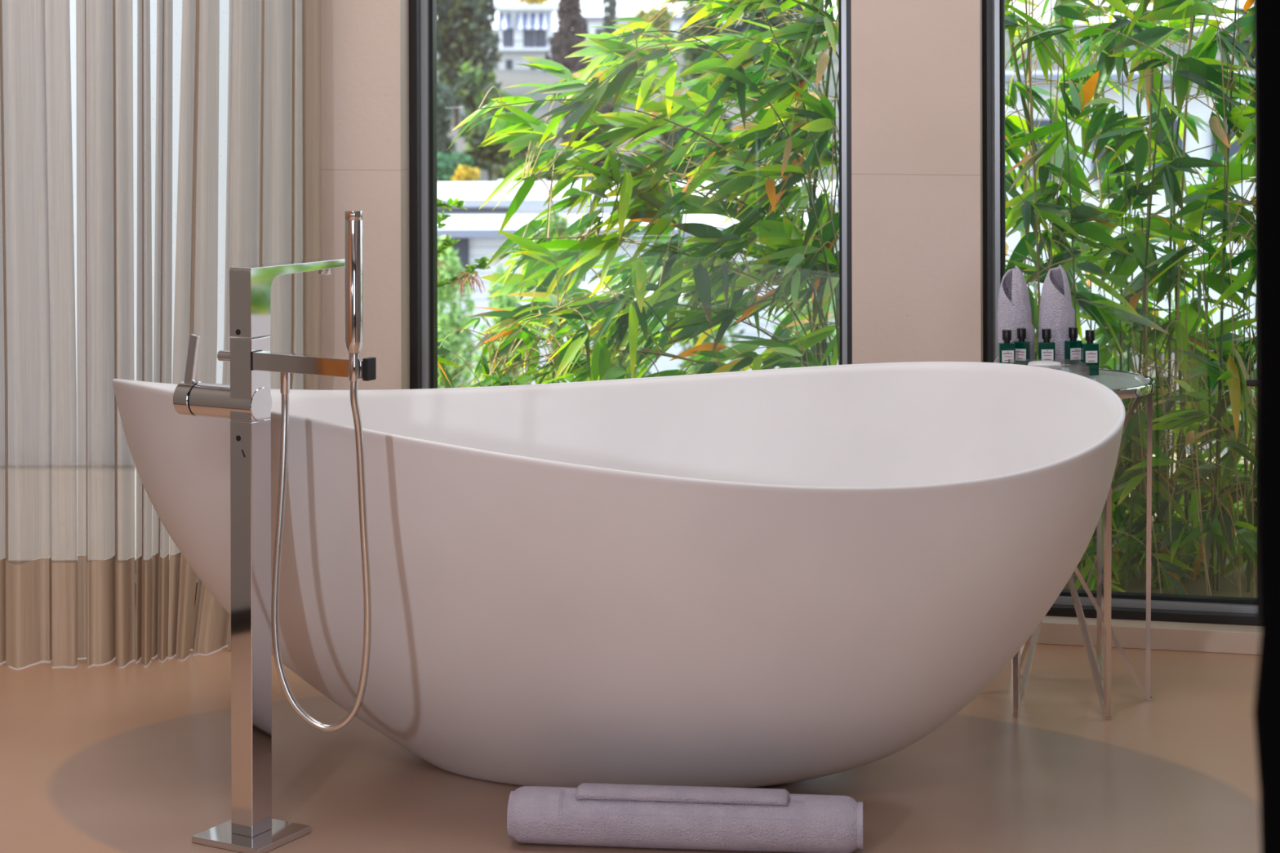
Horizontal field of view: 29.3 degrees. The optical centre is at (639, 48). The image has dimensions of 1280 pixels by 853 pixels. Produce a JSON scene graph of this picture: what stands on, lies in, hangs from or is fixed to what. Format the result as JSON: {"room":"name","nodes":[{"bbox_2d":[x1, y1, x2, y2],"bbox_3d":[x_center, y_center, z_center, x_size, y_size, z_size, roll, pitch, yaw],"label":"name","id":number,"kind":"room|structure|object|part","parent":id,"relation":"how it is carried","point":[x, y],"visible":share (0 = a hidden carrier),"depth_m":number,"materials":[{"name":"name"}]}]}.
{"room":"bathroom","nodes":[
{"label":"bathroom","id":0,"kind":"room"},
{"bbox_2d":[0,465,179,572],"bbox_3d":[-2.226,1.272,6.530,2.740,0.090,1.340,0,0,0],"label":"wall","id":1,"kind":"structure","parent":0,"point":[77,465],"depth_m":6.33,"materials":[{"name":"grey paint"}]},
{"bbox_2d":[0,604,1261,852],"bbox_3d":[0.409,1.289,2.025,4.910,0.080,7.450,0,0,0],"label":"floor","id":2,"kind":"structure","parent":0,"point":[135,757],"depth_m":4.24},
{"bbox_2d":[173,257,376,852],"bbox_3d":[-0.531,0.798,3.925,0.384,0.906,0.289,0,0,30],"label":"faucet","id":3,"kind":"object","parent":2,"relation":"on","point":[246,401],"visible":0.98,"depth_m":3.87,"materials":[{"name":"silver metal"}]},
{"bbox_3d":[-0.724,0.563,3.947,0.030,0.055,0.055,0,0,30],"label":"control knob","id":4,"kind":"part","parent":3,"relation":"part of","materials":[{"name":"silver metal"}]},
{"bbox_3d":[-0.721,0.501,3.938,0.028,0.083,0.008,0,0,30],"label":"lever","id":5,"kind":"part","parent":3,"relation":"part of","materials":[{"name":"silver metal"}]},
{"bbox_3d":[-0.654,0.490,3.902,0.038,0.018,0.018,0,0,30],"label":"diverter knob","id":6,"kind":"part","parent":3,"relation":"part of","materials":[{"name":"silver metal"}]},
{"bbox_3d":[-0.616,1.247,3.886,0.134,0.010,0.134,0,0,30],"label":"plate","id":7,"kind":"part","parent":3,"relation":"part of","materials":[{"name":"silver metal"}]},
{"bbox_2d":[280,372,289,393],"bbox_3d":[-0.556,0.521,3.835,0.015,0.036,0.015,0,0,30],"label":"outlet","id":8,"kind":"object","parent":3,"relation":"attached to","point":[284,376],"depth_m":3.83,"materials":[{"name":"silver metal"}]},
{"bbox_3d":[-0.570,0.400,3.971,0.043,0.110,0.247,0,0,30],"label":"spout","id":9,"kind":"part","parent":3,"relation":"part of","materials":[{"name":"silver metal"}]},
{"bbox_2d":[271,209,371,732],"bbox_3d":[-0.494,0.652,3.786,0.169,0.809,0.049,0,0,28],"label":"shower","id":10,"kind":"object","parent":3,"relation":"attached to","point":[353,219],"visible":1,"depth_m":3.75,"materials":[{"name":"silver metal"}]},
{"bbox_3d":[-0.438,0.356,3.743,0.027,0.217,0.027,0,0,0],"label":"handle","id":11,"kind":"part","parent":10,"relation":"part of","materials":[{"name":"silver metal"}]},
{"bbox_2d":[111,361,1125,787],"bbox_3d":[-0.064,0.910,4.271,1.751,0.680,0.987,0,0,0],"label":"bathtub","id":12,"kind":"object","parent":2,"relation":"on","point":[756,578],"visible":0.94,"depth_m":3.94,"materials":[{"name":"ceramic"}]},
{"bbox_2d":[506,782,863,852],"bbox_3d":[0.071,1.203,3.832,0.554,0.094,0.090,0,0,6],"label":"rolled towel","id":13,"kind":"object","parent":2,"relation":"on","point":[588,814],"visible":1,"depth_m":3.80,"materials":[{"name":"white fabric"}]},
{"bbox_2d":[1011,368,1154,720],"bbox_3d":[0.807,0.941,4.710,0.361,0.614,0.361,0,0,0],"label":"side table","id":14,"kind":"object","parent":2,"relation":"on","point":[1126,384],"visible":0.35,"depth_m":4.68,"materials":[{"name":"silver glass"}]},
{"bbox_2d":[998,329,1015,364],"bbox_3d":[0.716,0.592,4.775,0.031,0.087,0.019,0,0,-3],"label":"toiletry bottle","id":15,"kind":"object","parent":14,"relation":"on","point":[1006,350],"visible":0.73,"depth_m":4.77,"materials":[{"name":"green glass"}]},
{"bbox_3d":[0.716,0.604,4.775,0.031,0.062,0.018,0,0,-3],"label":"glass","id":16,"kind":"part","parent":15,"relation":"part of","materials":[{"name":"teal glass"}]},
{"bbox_2d":[993,266,1035,363],"bbox_3d":[0.740,0.532,4.852,0.084,0.205,0.066,0,0,24],"label":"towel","id":17,"kind":"object","parent":14,"relation":"on","point":[1014,307],"visible":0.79,"depth_m":4.83,"materials":[{"name":"white fabric"}]},
{"bbox_2d":[1013,328,1030,365],"bbox_3d":[0.748,0.592,4.800,0.031,0.087,0.019,0,0,26],"label":"toiletry bottle","id":18,"kind":"object","parent":14,"relation":"on","point":[1022,347],"visible":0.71,"depth_m":4.79,"materials":[{"name":"green glass"}]},
{"bbox_3d":[0.748,0.604,4.800,0.031,0.062,0.018,0,0,26],"label":"glass","id":19,"kind":"part","parent":18,"relation":"part of","materials":[{"name":"teal glass"}]},
{"bbox_3d":[0.802,0.949,4.705,0.011,0.598,0.340,0,0,38],"label":"leg","id":20,"kind":"part","parent":14,"relation":"part of","materials":[{"name":"silver metal"}]},
{"bbox_2d":[1038,328,1054,361],"bbox_3d":[0.796,0.591,4.790,0.031,0.087,0.019,0,0,0],"label":"toiletry bottle","id":21,"kind":"object","parent":14,"relation":"on","point":[1046,348],"visible":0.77,"depth_m":4.78,"materials":[{"name":"green glass"}]},
{"bbox_3d":[0.796,0.604,4.790,0.031,0.062,0.018,0,0,0],"label":"glass","id":22,"kind":"part","parent":21,"relation":"part of","materials":[{"name":"teal glass"}]},
{"bbox_2d":[1008,359,1088,375],"bbox_3d":[0.780,0.617,4.675,0.138,0.036,0.104,0,0,0],"label":"acrylic tray","id":23,"kind":"object","parent":14,"relation":"on","point":[1010,362],"visible":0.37,"depth_m":4.70,"materials":[{"name":"clear plastic"}]},
{"bbox_2d":[1027,360,1061,370],"bbox_3d":[0.771,0.613,4.665,0.064,0.032,0.064,0,0,0],"label":"jar","id":24,"kind":"object","parent":23,"relation":"in","point":[1046,364],"visible":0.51,"depth_m":4.64,"materials":[{"name":"white ceramic"}]},
{"bbox_2d":[1038,264,1075,370],"bbox_3d":[0.827,0.531,4.852,0.072,0.207,0.065,0,0,0],"label":"towel","id":25,"kind":"object","parent":14,"relation":"on","point":[1056,310],"visible":0.69,"depth_m":4.83,"materials":[{"name":"white fabric"}]},
{"bbox_2d":[1064,327,1081,373],"bbox_3d":[0.851,0.591,4.810,0.031,0.087,0.019,0,0,-20],"label":"toiletry bottle","id":26,"kind":"object","parent":14,"relation":"on","point":[1073,348],"visible":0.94,"depth_m":4.80,"materials":[{"name":"green glass"}]},
{"bbox_3d":[0.809,0.949,4.716,0.011,0.598,0.340,0,0,39],"label":"leg","id":27,"kind":"part","parent":14,"relation":"part of","materials":[{"name":"silver metal"}]},
{"bbox_2d":[1081,329,1098,375],"bbox_3d":[0.876,0.591,4.765,0.031,0.087,0.019,0,0,-6],"label":"toiletry bottle","id":28,"kind":"object","parent":14,"relation":"on","point":[1090,350],"visible":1,"depth_m":4.76,"materials":[{"name":"green glass"}]},
{"bbox_2d":[319,0,983,390],"bbox_3d":[1.029,-0.078,5.200,3.600,2.650,0.220,0,0,13],"label":"wall","id":29,"kind":"structure","parent":0,"point":[917,82],"depth_m":5.21,"materials":[{"name":"stone"}]},
{"bbox_2d":[168,577,198,604],"bbox_3d":[-1.341,-0.071,5.568,1.219,2.650,0.100,0,0,0],"label":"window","id":30,"kind":"structure","parent":29,"relation":"in","point":[197,577],"depth_m":5.52,"materials":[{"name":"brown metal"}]},
{"bbox_2d":[408,0,852,389],"bbox_3d":[-0.016,0.052,5.443,1.008,2.304,0.110,0,0,13],"label":"window","id":31,"kind":"structure","parent":29,"relation":"in","point":[423,193],"depth_m":5.50,"materials":[{"name":"brown metal"}]},
{"bbox_2d":[982,0,1260,626],"bbox_3d":[1.760,0.047,5.023,2.096,2.304,0.140,0,0,13],"label":"window","id":32,"kind":"structure","parent":29,"relation":"in","point":[1220,610],"depth_m":5.21,"materials":[{"name":"brown metal"}]},
{"bbox_3d":[1.283,0.691,5.076,0.050,0.014,0.030,0,0,13],"label":"handle","id":33,"kind":"part","parent":32,"relation":"part of","materials":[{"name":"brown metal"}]},
{"bbox_2d":[1029,615,1261,654],"bbox_3d":[1.139,1.224,5.165,3.377,0.046,0.200,0,0,13],"label":"trim","id":34,"kind":"structure","parent":29,"relation":"attached to","point":[1055,630],"depth_m":5.08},
{"bbox_2d":[436,23,1257,454],"bbox_3d":[0.013,4.403,212.875,642.000,16.079,414.250,0,0,0],"label":"ground","id":35,"kind":"structure","parent":0,"point":[508,77],"depth_m":153.17,"materials":[{"name":"white"}]},
{"bbox_2d":[436,78,457,155],"bbox_3d":[-8.445,3.083,99.837,1.983,4.120,2.366,0,0,0],"label":"tree","id":36,"kind":"object","parent":35,"relation":"on","point":[445,103],"visible":0.36,"depth_m":99.47,"materials":[{"name":"green plant"}]},
{"bbox_2d":[436,150,473,182],"bbox_3d":[-5.651,4.612,72.013,1.381,3.313,1.481,0,0,21],"label":"tree","id":37,"kind":"object","parent":35,"relation":"on","point":[446,165],"visible":0.57,"depth_m":71.69,"materials":[{"name":"green plant"}]},
{"bbox_2d":[437,235,479,388],"bbox_3d":[-2.643,4.981,32.972,0.959,4.936,0.793,0,0,0],"label":"shrub","id":38,"kind":"object","parent":35,"relation":"on","point":[452,344],"visible":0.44,"depth_m":32.88,"materials":[{"name":"green plant"}]},
{"bbox_2d":[437,195,490,301],"bbox_3d":[-0.556,0.740,6.652,0.312,1.042,0.122,0,0,0],"label":"flowering shrub","id":39,"kind":"object","parent":35,"relation":"on","point":[446,243],"visible":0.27,"depth_m":6.66,"materials":[{"name":"green plant"}]},
{"bbox_3d":[-0.571,0.749,6.637,0.278,1.024,0.087,0,0,0],"label":"stem","id":40,"kind":"part","parent":39,"relation":"part of","materials":[{"name":"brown plant"}]},
{"bbox_2d":[450,164,481,182],"bbox_3d":[-4.959,4.982,70.056,0.846,3.386,0.730,0,0,23],"label":"tree","id":41,"kind":"object","parent":35,"relation":"on","point":[463,174],"visible":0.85,"depth_m":69.90,"materials":[{"name":"yellow plant"}]},
{"bbox_2d":[436,0,502,128],"bbox_3d":[-8.684,-0.362,115.085,4.535,8.125,4.355,0,0,0],"label":"tree","id":42,"kind":"object","parent":35,"relation":"on","point":[463,26],"visible":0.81,"depth_m":113.95,"materials":[{"name":"green plant"}]},
{"bbox_2d":[451,58,519,182],"bbox_3d":[-5.129,2.809,81.895,2.430,5.004,3.226,0,0,0],"label":"tree","id":43,"kind":"object","parent":35,"relation":"on","point":[471,97],"visible":0.56,"depth_m":81.66,"materials":[{"name":"green plant"}]},
{"bbox_2d":[471,264,537,382],"bbox_3d":[-1.608,4.904,28.935,0.690,4.721,0.780,0,0,40],"label":"tree","id":44,"kind":"object","parent":35,"relation":"on","point":[502,301],"visible":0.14,"depth_m":28.88,"materials":[{"name":"green plant"}]},
{"bbox_2d":[437,305,599,388],"bbox_3d":[-0.347,0.941,6.156,0.587,0.622,0.849,0,0,0],"label":"bamboo plant","id":45,"kind":"object","parent":35,"relation":"on","point":[526,334],"visible":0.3,"depth_m":5.99,"materials":[{"name":"green plant"}]},
{"bbox_2d":[483,102,554,182],"bbox_3d":[-4.531,3.866,89.785,2.757,4.082,2.256,0,0,0],"label":"tree","id":46,"kind":"object","parent":35,"relation":"on","point":[498,171],"visible":0.13,"depth_m":89.75,"materials":[{"name":"green plant"}]},
{"bbox_2d":[488,4,556,69],"bbox_3d":[-9.210,1.446,193.800,4.968,9.765,10.400,0,0,0],"label":"house","id":47,"kind":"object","parent":35,"relation":"on","point":[524,29],"visible":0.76,"depth_m":189.91,"materials":[{"name":"white paint"}]},
{"bbox_3d":[-9.310,-0.387,188.630,4.779,0.591,0.060,0,0,0],"label":"railing","id":48,"kind":"part","parent":47,"relation":"part of","materials":[{"name":"white"}]},
{"bbox_2d":[514,0,549,4],"bbox_3d":[-9.476,-3.395,214.901,3.272,7.819,2.826,0,0,0],"label":"tree","id":49,"kind":"object","parent":35,"relation":"on","point":[528,2],"visible":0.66,"depth_m":214.88,"materials":[{"name":"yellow plant"}]},
{"bbox_2d":[501,145,567,182],"bbox_3d":[-3.518,4.388,85.112,2.608,2.315,2.098,0,0,0],"label":"tree","id":50,"kind":"object","parent":35,"relation":"on","point":[510,167],"visible":0.12,"depth_m":84.97,"materials":[{"name":"green plant"}]},
{"bbox_2d":[520,213,584,361],"bbox_3d":[-1.243,5.036,36.019,0.950,5.317,1.047,0,0,-25],"label":"tree","id":51,"kind":"object","parent":35,"relation":"on","point":[562,225],"visible":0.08,"depth_m":35.87,"materials":[{"name":"green plant"}]},
{"bbox_2d":[542,0,593,72],"bbox_3d":[-4.809,-2.293,170.102,3.978,9.814,3.814,0,0,0],"label":"tree","id":52,"kind":"object","parent":35,"relation":"on","point":[568,12],"visible":0.77,"depth_m":169.36,"materials":[{"name":"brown plant"}]},
{"bbox_2d":[557,80,626,173],"bbox_3d":[-1.774,3.287,94.831,3.070,4.477,3.608,0,0,0],"label":"tree","id":53,"kind":"object","parent":35,"relation":"on","point":[605,108],"visible":0.15,"depth_m":94.33,"materials":[{"name":"green plant"}]},
{"bbox_2d":[601,0,618,33],"bbox_3d":[-2.288,-2.509,184.981,1.388,8.318,1.457,0,0,0],"label":"tree","id":54,"kind":"object","parent":35,"relation":"on","point":[607,20],"visible":0.58,"depth_m":184.74,"materials":[{"name":"green plant"}]},
{"bbox_2d":[579,284,651,377],"bbox_3d":[-0.337,5.056,29.991,0.999,4.428,1.049,0,0,0],"label":"tree","id":55,"kind":"object","parent":35,"relation":"on","point":[628,362],"visible":0.06,"depth_m":29.74,"materials":[{"name":"green plant"}]},
{"bbox_2d":[546,282,687,382],"bbox_3d":[-0.431,6.202,41.450,2.400,4.192,3.300,0,0,0],"label":"building","id":56,"kind":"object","parent":35,"relation":"on","point":[662,364],"visible":0.04,"depth_m":40.00,"materials":[{"name":"white"}]},
{"bbox_2d":[607,48,647,104],"bbox_3d":[-0.915,1.537,140.028,3.273,3.635,3.840,0,0,0],"label":"tree","id":57,"kind":"object","parent":35,"relation":"on","point":[642,68],"visible":0.02,"depth_m":139.01,"materials":[{"name":"green plant"}]},
{"bbox_3d":[-0.916,0.905,140.028,3.273,2.371,3.840,0,0,0],"label":"crown","id":58,"kind":"part","parent":57,"relation":"part of","materials":[{"name":"green plant"}]},
{"bbox_2d":[584,16,686,39],"bbox_3d":[-0.454,-1.402,234.000,9.946,3.286,9.000,0,0,0],"label":"building","id":59,"kind":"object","parent":35,"relation":"on","point":[593,21],"visible":0.11,"depth_m":230.03,"materials":[{"name":"white"}]},
{"bbox_2d":[436,179,839,387],"bbox_3d":[-0.133,5.553,51.235,12.740,5.430,10.530,0,0,0],"label":"building","id":60,"kind":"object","parent":35,"relation":"on","point":[476,228],"visible":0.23,"depth_m":47.13,"materials":[{"name":"white"}]},
{"bbox_2d":[626,4,679,84],"bbox_3d":[0.857,-0.134,150.238,3.404,5.150,3.481,0,0,0],"label":"tree","id":61,"kind":"object","parent":35,"relation":"on","point":[666,15],"visible":0.38,"depth_m":149.28,"materials":[{"name":"green plant"}]},
{"bbox_3d":[0.855,-0.919,150.238,3.404,3.582,3.481,0,0,0],"label":"crown","id":62,"kind":"part","parent":61,"relation":"part of","materials":[{"name":"green plant"}]},
{"bbox_2d":[630,97,734,181],"bbox_3d":[1.618,3.649,89.996,3.954,4.439,3.799,0,0,0],"label":"tree","id":63,"kind":"object","parent":35,"relation":"on","point":[678,134],"visible":0.09,"depth_m":89.36,"materials":[{"name":"green plant"}]},
{"bbox_2d":[676,0,726,89],"bbox_3d":[3.164,-0.041,119.835,2.711,8.383,3.240,0,0,0],"label":"tree","id":64,"kind":"object","parent":35,"relation":"on","point":[690,55],"visible":0.35,"depth_m":119.31,"materials":[{"name":"green plant"}]},
{"bbox_2d":[666,248,746,374],"bbox_3d":[0.902,5.078,34.036,1.176,4.831,1.213,0,0,0],"label":"tree","id":65,"kind":"object","parent":35,"relation":"on","point":[693,341],"visible":0.07,"depth_m":33.95,"materials":[{"name":"green plant"}]},
{"bbox_2d":[721,0,806,110],"bbox_3d":[5.746,-0.299,109.909,4.268,6.811,4.549,0,0,0],"label":"tree","id":66,"kind":"object","parent":35,"relation":"on","point":[774,21],"visible":0.14,"depth_m":109.08,"materials":[{"name":"green plant"}]},
{"bbox_2d":[764,226,838,364],"bbox_3d":[2.288,4.855,33.011,1.128,5.128,1.192,0,0,-8],"label":"tree","id":67,"kind":"object","parent":35,"relation":"on","point":[804,309],"visible":0.07,"depth_m":32.91,"materials":[{"name":"green plant"}]},
{"bbox_2d":[1004,70,1256,345],"bbox_3d":[7.994,2.510,40.500,5.084,4.255,6.000,0,0,0],"label":"house","id":68,"kind":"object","parent":35,"relation":"on","point":[1195,108],"visible":0.09,"depth_m":38.00,"materials":[{"name":"white"}]},
{"bbox_2d":[1156,354,1163,451],"bbox_3d":[9.527,4.673,45.008,1.697,7.404,1.976,0,0,-38],"label":"tree","id":69,"kind":"object","parent":35,"relation":"on","point":[1161,356],"visible":0.02,"depth_m":44.95,"materials":[{"name":"green plant"}]},
{"bbox_2d":[1063,453,1257,597],"bbox_3d":[2.213,1.358,6.172,4.730,0.270,2.160,0,0,13],"label":"planting bed","id":70,"kind":"object","parent":35,"relation":"on","point":[1198,587],"depth_m":5.60,"materials":[{"name":"soil"}]},
{"bbox_2d":[446,0,839,386],"bbox_3d":[0.038,0.412,6.106,1.076,1.677,1.172,0,0,0],"label":"bamboo plant","id":71,"kind":"object","parent":70,"relation":"on","point":[652,197],"visible":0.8,"depth_m":5.92,"materials":[{"name":"green plant"}]},
{"bbox_2d":[1004,0,1184,591],"bbox_3d":[1.016,0.522,5.910,0.588,2.003,1.042,0,0,12],"label":"bamboo plant","id":72,"kind":"object","parent":70,"relation":"on","point":[1037,203],"visible":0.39,"depth_m":5.74,"materials":[{"name":"green plant"}]},
{"bbox_2d":[1036,305,1257,597],"bbox_3d":[1.179,0.980,5.639,0.872,0.811,0.580,0,0,14],"label":"bamboo plant","id":73,"kind":"object","parent":70,"relation":"on","point":[1174,571],"visible":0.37,"depth_m":5.53,"materials":[{"name":"green plant"}]},
{"bbox_2d":[1068,0,1257,597],"bbox_3d":[1.388,0.518,5.830,0.719,1.966,1.072,0,0,12],"label":"bamboo plant","id":74,"kind":"object","parent":70,"relation":"on","point":[1199,66],"visible":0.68,"depth_m":5.59,"materials":[{"name":"green plant"}]},
{"bbox_2d":[1220,6,1254,71],"bbox_3d":[13.954,2.826,55.032,2.455,9.470,2.117,0,0,28],"label":"tree","id":75,"kind":"object","parent":35,"relation":"on","point":[1247,45],"visible":0.04,"depth_m":54.93,"materials":[{"name":"green plant"}]},
{"bbox_3d":[0.400,-1.461,2.100,4.910,0.120,7.600,0,0,0],"label":"ceiling","id":76,"kind":"structure","parent":0,"visible":0},
{"bbox_2d":[0,0,321,667],"bbox_3d":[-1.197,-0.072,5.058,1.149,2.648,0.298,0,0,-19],"label":"sheer curtain","id":77,"kind":"object","parent":76,"relation":"hanging from","point":[60,609],"visible":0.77,"depth_m":5.01,"materials":[{"name":"fabric"}]},
{"bbox_3d":[-1.468,-0.177,4.990,0.638,2.438,0.098,0,0,0],"label":"curtain panel","id":78,"kind":"part","parent":77,"relation":"part of","materials":[{"name":"fabric"}]},
{"bbox_3d":[-1.099,-0.178,5.006,0.122,2.438,0.091,0,0,0],"label":"curtain panel","id":79,"kind":"part","parent":77,"relation":"part of","materials":[{"name":"fabric"}]},
{"bbox_3d":[-1.018,-0.178,5.013,0.031,2.438,0.089,0,0,0],"label":"curtain panel","id":80,"kind":"part","parent":77,"relation":"part of","materials":[{"name":"fabric"}]},
{"bbox_3d":[-0.987,-0.178,5.048,0.041,2.438,0.079,0,0,0],"label":"curtain panel","id":81,"kind":"part","parent":77,"relation":"part of","materials":[{"name":"fabric"}]},
{"bbox_3d":[-0.921,-0.178,5.066,0.077,2.438,0.089,0,0,19],"label":"curtain panel","id":82,"kind":"part","parent":77,"relation":"part of","materials":[{"name":"fabric"}]},
{"bbox_3d":[-0.787,-0.179,5.217,0.079,2.438,0.366,0,0,39],"label":"curtain panel","id":83,"kind":"part","parent":77,"relation":"part of","materials":[{"name":"fabric"}]},
{"bbox_2d":[1253,0,1279,852],"bbox_3d":[0.614,-0.077,1.345,0.554,2.650,0.061,0,0,0],"label":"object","id":84,"kind":"object","parent":76,"relation":"hanging from","point":[1266,13],"visible":1,"depth_m":1.35,"materials":[{"name":"black fabric"}]}
]}

